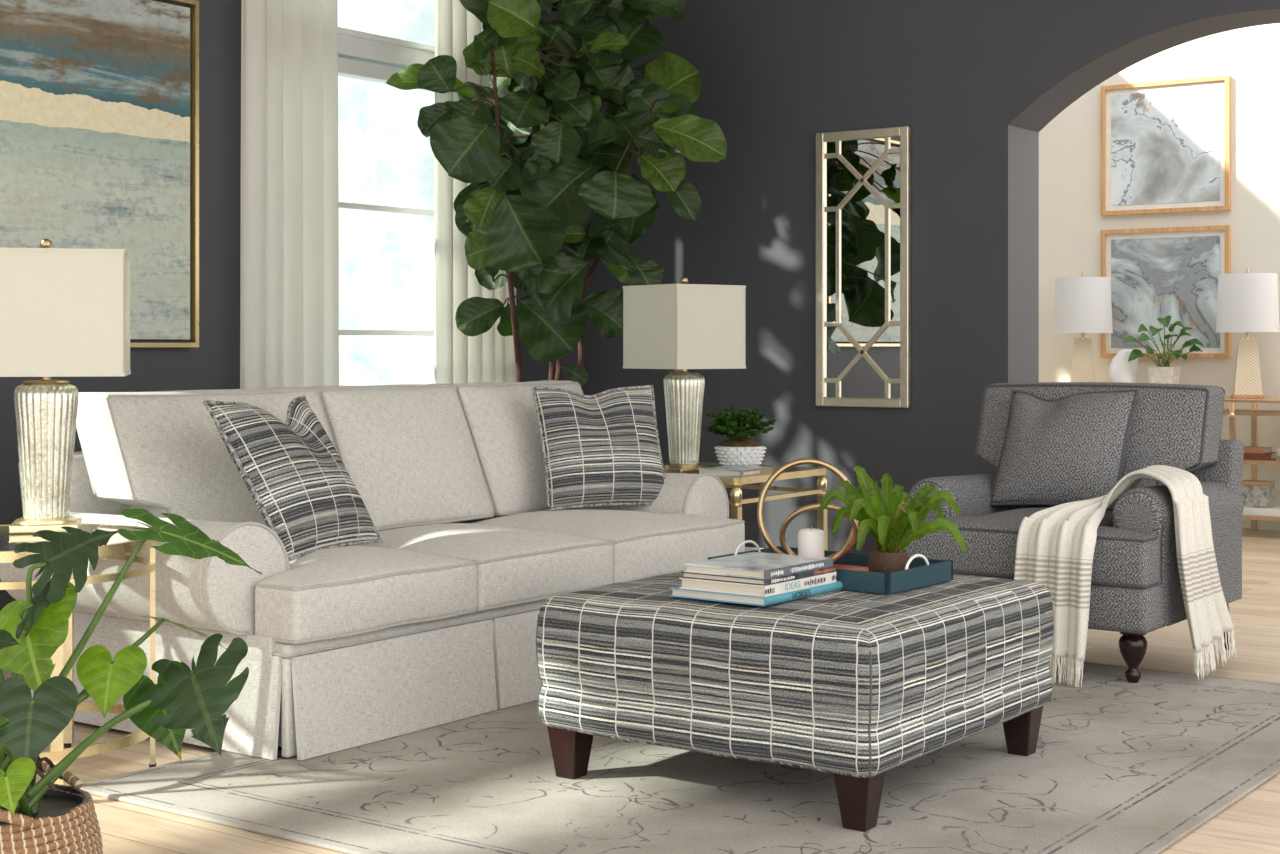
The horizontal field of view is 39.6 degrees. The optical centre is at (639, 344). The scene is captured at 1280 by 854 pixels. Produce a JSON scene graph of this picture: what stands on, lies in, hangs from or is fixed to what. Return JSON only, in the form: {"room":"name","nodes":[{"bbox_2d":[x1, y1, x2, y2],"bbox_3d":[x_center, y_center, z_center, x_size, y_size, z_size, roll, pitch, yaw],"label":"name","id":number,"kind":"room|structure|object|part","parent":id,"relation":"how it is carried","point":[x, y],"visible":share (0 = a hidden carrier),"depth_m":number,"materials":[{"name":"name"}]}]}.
{"room":"living room","nodes":[
{"label":"living room","id":0,"kind":"room"},
{"bbox_2d":[0,0,577,610],"bbox_3d":[-2.837,-0.475,4.798,0.200,2.950,8.500,0,0,36],"label":"wall","id":1,"kind":"structure","parent":0,"point":[215,364],"depth_m":6.43,"materials":[{"name":"paint"}]},
{"bbox_2d":[0,0,198,346],"bbox_3d":[-1.950,-0.608,5.821,0.048,1.231,1.251,0,0,36],"label":"abstract painting","id":2,"kind":"object","parent":1,"relation":"attached to","point":[99,99],"visible":0.86,"depth_m":6.03,"materials":[{"name":"paint"}]},
{"bbox_3d":[-1.950,-0.608,5.821,0.048,1.231,1.251,0,0,36],"label":"frame","id":3,"kind":"part","parent":2,"relation":"part of","materials":[{"name":"gold metal"}]},
{"bbox_2d":[338,27,434,335],"bbox_3d":[-1.092,-0.520,7.128,0.165,2.400,1.420,0,0,36],"label":"window","id":4,"kind":"structure","parent":1,"relation":"in","point":[364,56],"depth_m":7.14,"materials":[{"name":"white paint"}]},
{"bbox_3d":[-1.019,-1.790,7.051,0.134,0.050,1.868,0,0,36],"label":"curtain rod","id":5,"kind":"object","parent":1,"relation":"attached to","visible":0},
{"bbox_2d":[240,0,338,388],"bbox_3d":[-1.297,-0.385,6.588,0.108,2.730,0.456,0,0,36],"label":"curtain","id":6,"kind":"object","parent":5,"relation":"hanging from","point":[289,265],"visible":0.61,"depth_m":6.58,"materials":[{"name":"fabric"}]},
{"bbox_2d":[434,0,515,383],"bbox_3d":[-0.687,-0.385,7.440,0.110,2.730,0.511,0,0,36],"label":"curtain","id":7,"kind":"object","parent":5,"relation":"hanging from","point":[489,356],"visible":0.23,"depth_m":7.33,"materials":[{"name":"fabric"}]},
{"bbox_2d":[3,528,1279,853],"bbox_3d":[1.289,1.050,4.120,7.700,0.100,12.200,0,0,36],"label":"floor","id":8,"kind":"structure","parent":0,"point":[1250,825],"depth_m":4.22,"materials":[{"name":"brown wood"}]},
{"bbox_2d":[0,762,102,853],"bbox_3d":[-1.066,0.867,2.977,0.320,0.268,0.320,0,0,23],"label":"seagrass basket","id":9,"kind":"object","parent":8,"relation":"on","point":[77,831],"visible":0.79,"depth_m":2.89,"materials":[{"name":"brown wicker"}]},
{"bbox_3d":[-1.066,0.755,2.840,0.186,0.043,0.044,0,0,0],"label":"handle","id":10,"kind":"part","parent":9,"relation":"part of","materials":[{"name":"brown wicker"}]},
{"bbox_3d":[-1.066,0.755,3.114,0.186,0.043,0.044,0,0,0],"label":"handle","id":11,"kind":"part","parent":9,"relation":"part of","materials":[{"name":"brown wicker"}]},
{"bbox_2d":[0,508,261,842],"bbox_3d":[-0.953,0.631,2.974,0.465,0.697,0.574,0,0,36],"label":"monstera plant","id":12,"kind":"object","parent":9,"relation":"in","point":[182,699],"visible":0.97,"depth_m":2.99,"materials":[{"name":"green plant"}]},
{"bbox_3d":[-1.066,0.874,2.977,0.276,0.212,0.276,0,0,36],"label":"nursery pot","id":13,"kind":"part","parent":12,"relation":"part of","materials":[{"name":"brown wicker"}]},
{"bbox_2d":[0,523,158,784],"bbox_3d":[-1.435,0.722,4.120,0.618,0.556,0.618,0,0,36],"label":"round side table","id":14,"kind":"object","parent":8,"relation":"on","point":[118,547],"visible":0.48,"depth_m":4.07,"materials":[{"name":"gold metal"}]},
{"bbox_3d":[-1.273,0.726,3.875,0.027,0.524,0.012,0,0,-33],"label":"leg","id":15,"kind":"part","parent":14,"relation":"part of","materials":[{"name":"gold metal"}]},
{"bbox_2d":[0,239,130,533],"bbox_3d":[-1.426,0.095,4.269,0.378,0.699,0.378,0,0,-14],"label":"table lamp","id":16,"kind":"object","parent":14,"relation":"on","point":[65,312],"visible":1,"depth_m":4.12,"materials":[{"name":"beige fabric"}]},
{"bbox_3d":[-1.426,0.254,4.269,0.149,0.321,0.149,0,0,-14],"label":"glass","id":17,"kind":"part","parent":16,"relation":"part of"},
{"bbox_3d":[-1.426,-0.074,4.269,0.375,0.292,0.375,0,0,-14],"label":"lamp shade","id":18,"kind":"part","parent":16,"relation":"part of","materials":[{"name":"fabric"}]},
{"bbox_3d":[-1.426,-0.219,4.269,0.378,0.008,0.378,0,0,-14],"label":"trim","id":19,"kind":"part","parent":16,"relation":"part of","materials":[{"name":"fabric"}]},
{"bbox_3d":[-1.426,0.069,4.269,0.378,0.008,0.378,0,0,-14],"label":"trim","id":20,"kind":"part","parent":16,"relation":"part of","materials":[{"name":"fabric"}]},
{"bbox_3d":[-1.421,0.726,4.414,0.027,0.524,0.012,0,0,3],"label":"leg","id":21,"kind":"part","parent":14,"relation":"part of","materials":[{"name":"gold metal"}]},
{"bbox_3d":[-1.435,0.449,4.120,0.584,0.007,0.584,0,0,36],"label":"glass","id":22,"kind":"part","parent":14,"relation":"part of","materials":[{"name":"grey"}]},
{"bbox_3d":[-1.151,0.726,4.198,0.012,0.524,0.027,0,0,-15],"label":"leg","id":23,"kind":"part","parent":14,"relation":"part of","materials":[{"name":"gold metal"}]},
{"bbox_2d":[386,0,726,385],"bbox_3d":[-0.358,-0.342,7.070,1.286,2.684,1.302,0,0,-6],"label":"fiddle leaf fig","id":24,"kind":"object","parent":8,"relation":"on","point":[528,198],"visible":0.98,"depth_m":6.83,"materials":[{"name":"plant"}]},
{"bbox_2d":[79,659,1279,853],"bbox_3d":[0.425,0.995,4.511,2.160,0.010,2.830,0,0,36],"label":"area rug","id":25,"kind":"object","parent":8,"relation":"on","point":[1117,765],"visible":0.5,"depth_m":3.94,"materials":[{"name":"beige carpet"}]},
{"bbox_2d":[0,380,744,759],"bbox_3d":[-0.676,0.559,5.353,1.110,0.863,2.295,0,0,36],"label":"sofa","id":26,"kind":"object","parent":25,"relation":"on","point":[432,623],"visible":0.7,"depth_m":4.76,"materials":[{"name":"fabric"}]},
{"bbox_3d":[-1.281,0.582,4.545,0.815,0.297,0.266,0,0,36],"label":"arm","id":27,"kind":"part","parent":26,"relation":"part of","materials":[{"name":"fabric"}]},
{"bbox_3d":[-1.252,0.734,4.539,0.920,0.060,0.026,0,0,36],"label":"panel","id":28,"kind":"part","parent":26,"relation":"part of","materials":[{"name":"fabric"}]},
{"bbox_2d":[76,387,330,525],"bbox_3d":[-1.184,0.344,5.020,0.344,0.433,0.783,0,0,36],"label":"cushion","id":29,"kind":"object","parent":26,"relation":"on","point":[156,452],"depth_m":4.78,"materials":[{"name":"fabric"}]},
{"bbox_3d":[-1.033,0.535,5.609,0.232,0.470,2.010,0,0,36],"label":"frame","id":30,"kind":"part","parent":26,"relation":"part of","materials":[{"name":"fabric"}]},
{"bbox_2d":[203,396,382,560],"bbox_3d":[-0.921,0.346,4.765,0.262,0.406,0.477,0,0,22],"label":"throw pillow","id":31,"kind":"object","parent":26,"relation":"on","point":[292,470],"visible":0.96,"depth_m":4.65,"materials":[{"name":"grey fabric"}]},
{"bbox_2d":[255,545,476,640],"bbox_3d":[-0.895,0.627,4.685,0.689,0.184,0.665,0,0,36],"label":"seat cushion","id":32,"kind":"object","parent":26,"relation":"on","point":[353,592],"depth_m":4.44,"materials":[{"name":"fabric"}]},
{"bbox_2d":[298,384,491,530],"bbox_3d":[-0.775,0.344,5.592,0.346,0.433,0.616,0,0,36],"label":"cushion","id":33,"kind":"object","parent":26,"relation":"on","point":[413,454],"depth_m":5.50,"materials":[{"name":"fabric"}]},
{"bbox_2d":[359,523,612,607],"bbox_3d":[-0.523,0.627,5.206,0.689,0.184,0.611,0,0,36],"label":"seat cushion","id":34,"kind":"object","parent":26,"relation":"on","point":[515,568],"depth_m":5.01,"materials":[{"name":"fabric"}]},
{"bbox_2d":[431,380,582,516],"bbox_3d":[-0.398,0.346,6.118,0.347,0.435,0.671,0,0,36],"label":"cushion","id":35,"kind":"object","parent":26,"relation":"on","point":[501,419],"depth_m":5.89,"materials":[{"name":"fabric"}]},
{"bbox_2d":[531,385,665,510],"bbox_3d":[-0.126,0.338,5.926,0.447,0.402,0.191,0,0,-25],"label":"throw pillow","id":36,"kind":"object","parent":26,"relation":"on","point":[603,448],"visible":0.99,"depth_m":5.87,"materials":[{"name":"grey fabric"}]},
{"bbox_2d":[470,509,744,582],"bbox_3d":[-0.132,0.626,5.751,0.689,0.185,0.727,0,0,36],"label":"seat cushion","id":37,"kind":"object","parent":26,"relation":"on","point":[645,543],"depth_m":5.55,"materials":[{"name":"fabric"}]},
{"bbox_3d":[-0.106,0.582,6.187,0.815,0.297,0.266,0,0,36],"label":"arm","id":38,"kind":"part","parent":26,"relation":"part of","materials":[{"name":"fabric"}]},
{"bbox_2d":[536,572,1053,831],"bbox_3d":[0.384,0.777,4.196,0.882,0.428,0.950,0,0,36],"label":"ottoman","id":39,"kind":"object","parent":25,"relation":"on","point":[856,687],"visible":0.84,"depth_m":3.83,"materials":[{"name":"grey fabric"}]},
{"bbox_3d":[-0.158,0.923,4.082,0.085,0.135,0.085,0,0,36],"label":"leg","id":40,"kind":"part","parent":39,"relation":"part of","materials":[{"name":"brown wood"}]},
{"bbox_2d":[670,581,842,605],"bbox_3d":[0.273,0.552,4.033,0.257,0.020,0.345,0,0,37],"label":"book","id":41,"kind":"object","parent":39,"relation":"on","point":[677,592],"visible":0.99,"depth_m":3.91,"materials":[{"name":"blue paper"}]},
{"bbox_2d":[679,571,836,596],"bbox_3d":[0.269,0.530,4.009,0.228,0.024,0.305,0,0,37],"label":"book","id":42,"kind":"object","parent":41,"relation":"on","point":[692,584],"visible":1,"depth_m":3.90,"materials":[{"name":"white paper"}]},
{"bbox_2d":[681,566,834,585],"bbox_3d":[0.269,0.511,4.005,0.222,0.014,0.294,0,0,37],"label":"book","id":43,"kind":"object","parent":42,"relation":"on","point":[742,580],"visible":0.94,"depth_m":3.90,"materials":[{"name":"grey paper"}]},
{"bbox_2d":[684,552,832,578],"bbox_3d":[0.269,0.495,3.999,0.215,0.018,0.285,0,0,37],"label":"book","id":44,"kind":"object","parent":43,"relation":"on","point":[758,565],"visible":1,"depth_m":3.94,"materials":[{"name":"grey paper"}]},
{"bbox_2d":[771,570,782,576],"bbox_3d":[0.298,0.495,3.859,0.001,0.011,0.049,0,0,37],"label":"print","id":45,"kind":"object","parent":44,"relation":"on","point":[779,572],"depth_m":3.86},
{"bbox_2d":[792,563,823,572],"bbox_3d":[0.373,0.495,3.959,0.001,0.011,0.140,0,0,37],"label":"print","id":46,"kind":"object","parent":44,"relation":"on","point":[808,567],"depth_m":3.96},
{"bbox_2d":[773,576,794,582],"bbox_3d":[0.312,0.511,3.878,0.001,0.008,0.093,0,0,37],"label":"print","id":47,"kind":"object","parent":43,"relation":"on","point":[792,577],"depth_m":3.88},
{"bbox_2d":[817,568,834,573],"bbox_3d":[0.422,0.511,4.025,0.001,0.008,0.079,0,0,37],"label":"print","id":48,"kind":"object","parent":43,"relation":"on","point":[827,570],"depth_m":4.02},
{"bbox_2d":[804,578,824,585],"bbox_3d":[0.392,0.530,3.985,0.001,0.015,0.090,0,0,37],"label":"print","id":49,"kind":"object","parent":42,"relation":"on","point":[813,581],"depth_m":3.98},
{"bbox_2d":[707,540,952,593],"bbox_3d":[0.456,0.524,4.279,0.500,0.076,0.310,0,0,38],"label":"serving tray","id":50,"kind":"object","parent":39,"relation":"on","point":[923,571],"visible":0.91,"depth_m":4.11,"materials":[{"name":"blue wood"}]},
{"bbox_3d":[0.268,0.508,4.424,0.007,0.044,0.117,0,0,38],"label":"handle","id":51,"kind":"part","parent":50,"relation":"part of","materials":[{"name":"white metal"}]},
{"bbox_2d":[833,564,868,570],"bbox_3d":[0.433,0.548,4.302,0.282,0.011,0.212,0,0,34],"label":"magazine","id":52,"kind":"object","parent":50,"relation":"on","point":[837,566],"visible":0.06,"depth_m":4.33,"materials":[{"name":"orange paper"}]},
{"bbox_2d":[757,458,858,561],"bbox_3d":[0.413,0.410,4.354,0.248,0.263,0.079,0,0,10],"label":"knot sculpture","id":53,"kind":"object","parent":52,"relation":"on","point":[851,540],"visible":0.73,"depth_m":4.35,"materials":[{"name":"brown metal"}]},
{"bbox_2d":[798,526,823,556],"bbox_3d":[0.414,0.490,4.297,0.064,0.104,0.064,0,0,36],"label":"pillar candle","id":54,"kind":"object","parent":52,"relation":"on","point":[810,541],"visible":0.69,"depth_m":4.27,"materials":[{"name":"wax"}]},
{"bbox_2d":[818,465,967,572],"bbox_3d":[0.589,0.417,4.164,0.345,0.272,0.211,0,0,4],"label":"fern plant","id":55,"kind":"object","parent":50,"relation":"on","point":[886,512],"visible":0.98,"depth_m":4.14,"materials":[{"name":"green plant"}]},
{"bbox_3d":[0.585,0.518,4.175,0.096,0.070,0.096,0,0,36],"label":"pot","id":56,"kind":"part","parent":55,"relation":"part of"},
{"bbox_3d":[0.645,0.508,4.134,0.007,0.044,0.117,0,0,38],"label":"handle","id":57,"kind":"part","parent":50,"relation":"part of","materials":[{"name":"silver metal"}]},
{"bbox_3d":[0.451,0.923,3.646,0.085,0.135,0.085,0,0,36],"label":"leg","id":58,"kind":"part","parent":39,"relation":"part of","materials":[{"name":"brown wood"}]},
{"bbox_3d":[0.926,0.923,4.310,0.085,0.135,0.085,0,0,36],"label":"leg","id":59,"kind":"part","parent":39,"relation":"part of","materials":[{"name":"brown wood"}]},
{"bbox_2d":[663,462,827,549],"bbox_3d":[0.259,0.728,6.511,0.642,0.545,0.632,0,0,36],"label":"end table","id":60,"kind":"object","parent":8,"relation":"on","point":[736,501],"visible":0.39,"depth_m":6.44,"materials":[{"name":"gold metal"}]},
{"bbox_2d":[623,277,745,473],"bbox_3d":[0.158,0.105,6.362,0.315,0.699,0.315,0,0,-37],"label":"table lamp","id":61,"kind":"object","parent":60,"relation":"on","point":[683,326],"visible":0.95,"depth_m":6.29,"materials":[{"name":"beige fabric"}]},
{"bbox_3d":[0.158,0.265,6.362,0.149,0.321,0.149,0,0,-37],"label":"glass","id":62,"kind":"part","parent":61,"relation":"part of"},
{"bbox_3d":[0.158,-0.063,6.362,0.312,0.292,0.312,0,0,-37],"label":"lamp shade","id":63,"kind":"part","parent":61,"relation":"part of","materials":[{"name":"fabric"}]},
{"bbox_3d":[0.158,-0.208,6.362,0.315,0.008,0.315,0,0,-37],"label":"trim","id":64,"kind":"part","parent":61,"relation":"part of","materials":[{"name":"fabric"}]},
{"bbox_3d":[0.158,0.080,6.362,0.315,0.008,0.315,0,0,-37],"label":"trim","id":65,"kind":"part","parent":61,"relation":"part of","materials":[{"name":"fabric"}]},
{"bbox_2d":[698,465,771,476],"bbox_3d":[0.336,0.444,6.260,0.172,0.022,0.230,0,0,32],"label":"book","id":66,"kind":"object","parent":60,"relation":"on","point":[729,470],"visible":1,"depth_m":6.19,"materials":[{"name":"white paper"}]},
{"bbox_2d":[743,470,758,474],"bbox_3d":[0.387,0.445,6.180,0.001,0.012,0.119,0,0,32],"label":"print","id":67,"kind":"object","parent":66,"relation":"on","point":[752,472],"depth_m":6.18},
{"bbox_3d":[0.331,0.735,6.097,0.042,0.511,0.042,0,0,36],"label":"leg","id":68,"kind":"part","parent":60,"relation":"part of","materials":[{"name":"gold metal"}]},
{"bbox_3d":[0.259,0.458,6.511,0.570,0.006,0.560,0,0,36],"label":"glass","id":69,"kind":"part","parent":60,"relation":"part of","materials":[{"name":"grey"}]},
{"bbox_2d":[706,406,775,465],"bbox_3d":[0.363,0.339,6.474,0.254,0.232,0.317,0,0,-4],"label":"potted plant","id":70,"kind":"object","parent":60,"relation":"on","point":[740,450],"visible":0.97,"depth_m":6.42,"materials":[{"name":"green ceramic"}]},
{"bbox_3d":[0.365,0.411,6.472,0.189,0.088,0.189,0,0,36],"label":"pot","id":71,"kind":"part","parent":70,"relation":"part of","materials":[{"name":"white ceramic"}]},
{"bbox_3d":[0.259,0.467,6.511,0.634,0.024,0.624,0,0,36],"label":"frame","id":72,"kind":"part","parent":60,"relation":"part of","materials":[{"name":"gold metal"}]},
{"bbox_3d":[0.674,0.740,6.577,0.042,0.521,0.042,0,0,36],"label":"leg","id":73,"kind":"part","parent":60,"relation":"part of","materials":[{"name":"gold metal"}]},
{"bbox_2d":[905,382,1243,682],"bbox_3d":[1.382,0.566,5.728,0.862,0.878,0.948,0,0,36],"label":"armchair","id":74,"kind":"object","parent":8,"relation":"on","point":[1136,591],"visible":0.57,"depth_m":5.63,"materials":[{"name":"grey fabric"}]},
{"bbox_3d":[1.130,0.628,5.964,0.176,0.405,0.745,0,0,36],"label":"arm","id":75,"kind":"part","parent":74,"relation":"part of"},
{"bbox_2d":[905,507,1159,584],"bbox_3d":[1.305,0.614,5.620,0.840,0.179,0.681,0,0,36],"label":"seat cushion","id":76,"kind":"object","parent":74,"relation":"on","point":[1127,547],"depth_m":5.36,"materials":[{"name":"grey fabric"}]},
{"bbox_3d":[1.360,0.768,5.697,0.850,0.136,0.872,0,0,36],"label":"seat","id":77,"kind":"part","parent":74,"relation":"part of","materials":[{"name":"grey fabric"}]},
{"bbox_2d":[990,389,1138,509],"bbox_3d":[1.383,0.336,5.817,0.449,0.385,0.242,0,0,36],"label":"throw pillow","id":78,"kind":"object","parent":74,"relation":"on","point":[1070,448],"visible":0.93,"depth_m":5.76,"materials":[{"name":"grey fabric"}]},
{"bbox_2d":[977,382,1223,510],"bbox_3d":[1.517,0.341,5.941,0.790,0.428,0.308,0,0,36],"label":"cushion","id":79,"kind":"object","parent":74,"relation":"on","point":[1179,426],"depth_m":5.75,"materials":[{"name":"grey fabric"}]},
{"bbox_3d":[1.605,0.575,6.039,0.844,0.524,0.181,0,0,36],"label":"frame","id":80,"kind":"part","parent":74,"relation":"part of","materials":[{"name":"grey fabric"}]},
{"bbox_2d":[1014,465,1235,686],"bbox_3d":[1.460,0.680,5.340,0.491,0.612,0.616,0,0,36],"label":"throw blanket","id":81,"kind":"object","parent":74,"relation":"on","point":[1055,546],"visible":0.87,"depth_m":5.22,"materials":[{"name":"beige fabric"}]},
{"bbox_3d":[1.448,0.908,5.217,0.082,0.165,0.082,0,0,36],"label":"leg","id":82,"kind":"part","parent":74,"relation":"part of","materials":[{"name":"brown wood"}]},
{"bbox_3d":[1.688,0.628,5.565,0.176,0.405,0.745,0,0,36],"label":"arm","id":83,"kind":"part","parent":74,"relation":"part of"},
{"bbox_3d":[1.912,0.915,5.832,0.038,0.181,0.086,0,0,36],"label":"leg","id":84,"kind":"part","parent":74,"relation":"part of","materials":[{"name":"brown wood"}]},
{"bbox_2d":[1223,397,1279,530],"bbox_3d":[3.181,0.641,9.443,2.256,0.717,0.416,0,0,36],"label":"console table","id":85,"kind":"object","parent":8,"relation":"on","point":[1232,411],"visible":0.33,"depth_m":9.26,"materials":[{"name":"gold metal"}]},
{"bbox_2d":[1054,271,1112,381],"bbox_3d":[2.474,-0.064,9.924,0.320,0.694,0.320,0,0,16],"label":"table lamp","id":86,"kind":"object","parent":85,"relation":"on","point":[1083,305],"visible":0.77,"depth_m":9.81,"materials":[{"name":"white fabric"}]},
{"bbox_3d":[2.474,-0.221,9.924,0.320,0.308,0.320,0,0,16],"label":"lamp shade","id":87,"kind":"part","parent":86,"relation":"part of","materials":[{"name":"white fabric"}]},
{"bbox_2d":[1109,350,1137,382],"bbox_3d":[2.665,0.154,9.776,0.162,0.258,0.187,0,0,36],"label":"ceramic vase","id":88,"kind":"object","parent":85,"relation":"on","point":[1121,370],"visible":0.63,"depth_m":9.71,"materials":[{"name":"white ceramic"}]},
{"bbox_2d":[1123,316,1203,383],"bbox_3d":[2.839,0.061,9.617,0.370,0.443,0.276,0,0,36],"label":"pothos plant","id":89,"kind":"object","parent":85,"relation":"on","point":[1163,374],"visible":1,"depth_m":9.61,"materials":[{"name":"plant"}]},
{"bbox_3d":[2.847,0.201,9.646,0.136,0.165,0.136,0,0,36],"label":"pot","id":90,"kind":"part","parent":89,"relation":"part of","materials":[{"name":"white ceramic"}]},
{"bbox_3d":[3.091,0.649,9.274,0.036,0.701,0.036,0,0,36],"label":"leg","id":91,"kind":"part","parent":85,"relation":"part of","materials":[{"name":"gold metal"}]},
{"bbox_2d":[1216,267,1279,398],"bbox_3d":[3.213,-0.064,9.396,0.320,0.694,0.320,0,0,16],"label":"table lamp","id":92,"kind":"object","parent":85,"relation":"on","point":[1247,302],"visible":1,"depth_m":9.29,"materials":[{"name":"white fabric"}]},
{"bbox_3d":[3.213,-0.221,9.396,0.320,0.308,0.320,0,0,16],"label":"lamp shade","id":93,"kind":"part","parent":92,"relation":"part of","materials":[{"name":"white fabric"}]},
{"bbox_3d":[3.312,0.649,9.583,0.036,0.701,0.036,0,0,36],"label":"leg","id":94,"kind":"part","parent":85,"relation":"part of","materials":[{"name":"gold metal"}]},
{"bbox_2d":[1243,452,1275,459],"bbox_3d":[3.238,0.582,9.333,0.170,0.035,0.142,0,0,30],"label":"book","id":95,"kind":"object","parent":85,"relation":"on","point":[1247,456],"visible":0.64,"depth_m":9.27,"materials":[{"name":"red paper"}]},
{"bbox_2d":[1244,446,1272,452],"bbox_3d":[3.230,0.550,9.339,0.150,0.028,0.122,0,0,41],"label":"book","id":96,"kind":"object","parent":95,"relation":"on","point":[1247,449],"visible":0.75,"depth_m":9.29,"materials":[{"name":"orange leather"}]},
{"bbox_3d":[3.181,0.893,9.443,2.242,0.022,0.402,0,0,36],"label":"shelf frame","id":97,"kind":"part","parent":85,"relation":"part of","materials":[{"name":"gold metal"}]},
{"bbox_2d":[1243,506,1279,515],"bbox_3d":[3.254,0.867,9.322,0.260,0.035,0.202,0,0,36],"label":"book","id":98,"kind":"object","parent":85,"relation":"on","point":[1272,511],"visible":0.45,"depth_m":9.23,"materials":[{"name":"white paper"}]},
{"bbox_2d":[1241,480,1274,507],"bbox_3d":[3.239,0.782,9.334,0.156,0.135,0.126,0,0,36],"label":"patterned box","id":99,"kind":"object","parent":98,"relation":"on","point":[1255,493],"visible":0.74,"depth_m":9.28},
{"bbox_3d":[3.239,0.724,9.334,0.156,0.020,0.126,0,0,36],"label":"lid","id":100,"kind":"part","parent":99,"relation":"part of","materials":[{"name":"brown wood"}]},
{"bbox_3d":[3.181,0.608,9.443,2.242,0.022,0.402,0,0,36],"label":"shelf frame","id":101,"kind":"part","parent":85,"relation":"part of","materials":[{"name":"gold metal"}]},
{"bbox_2d":[579,0,1279,553],"bbox_3d":[2.773,-0.475,6.193,7.700,2.950,0.300,0,0,36],"label":"wall","id":102,"kind":"structure","parent":0,"point":[975,83],"depth_m":7.27,"materials":[{"name":"paint"}]},
{"bbox_2d":[745,547,762,550],"bbox_3d":[0.582,0.935,7.568,2.105,0.130,0.015,0,0,36],"label":"baseboard","id":103,"kind":"structure","parent":102,"relation":"attached to","point":[746,548],"depth_m":7.64,"materials":[{"name":"white paint"}]},
{"bbox_2d":[816,126,910,407],"bbox_3d":[0.917,-0.315,7.316,0.431,1.140,0.033,0,0,36],"label":"wall mirror","id":104,"kind":"object","parent":102,"relation":"attached to","point":[863,177],"visible":1,"depth_m":7.31,"materials":[{"name":"gold mirror"}]},
{"bbox_2d":[1039,23,1279,505],"bbox_3d":[4.747,-0.475,8.777,7.500,2.950,0.200,0,0,36],"label":"wall","id":105,"kind":"structure","parent":0,"point":[1071,222],"depth_m":9.82,"materials":[{"name":"beige paint"}]},
{"bbox_2d":[1101,75,1230,215],"bbox_3d":[2.932,-1.107,9.932,0.727,0.737,0.034,0,0,36],"label":"framed picture","id":106,"kind":"object","parent":105,"relation":"attached to","point":[1166,145],"visible":1,"depth_m":9.92,"materials":[{"name":"grey paper"}]},
{"bbox_2d":[1101,225,1230,357],"bbox_3d":[2.932,-0.292,9.932,0.727,0.725,0.034,0,0,36],"label":"framed picture","id":107,"kind":"object","parent":105,"relation":"attached to","point":[1154,273],"visible":0.82,"depth_m":9.93,"materials":[{"name":"grey paper"}]},
{"bbox_2d":[1242,519,1279,530],"bbox_3d":[4.684,0.940,8.690,7.500,0.120,0.015,0,0,36],"label":"baseboard","id":108,"kind":"structure","parent":105,"relation":"attached to","point":[1246,523],"depth_m":9.62,"materials":[{"name":"white paint"}]}
]}

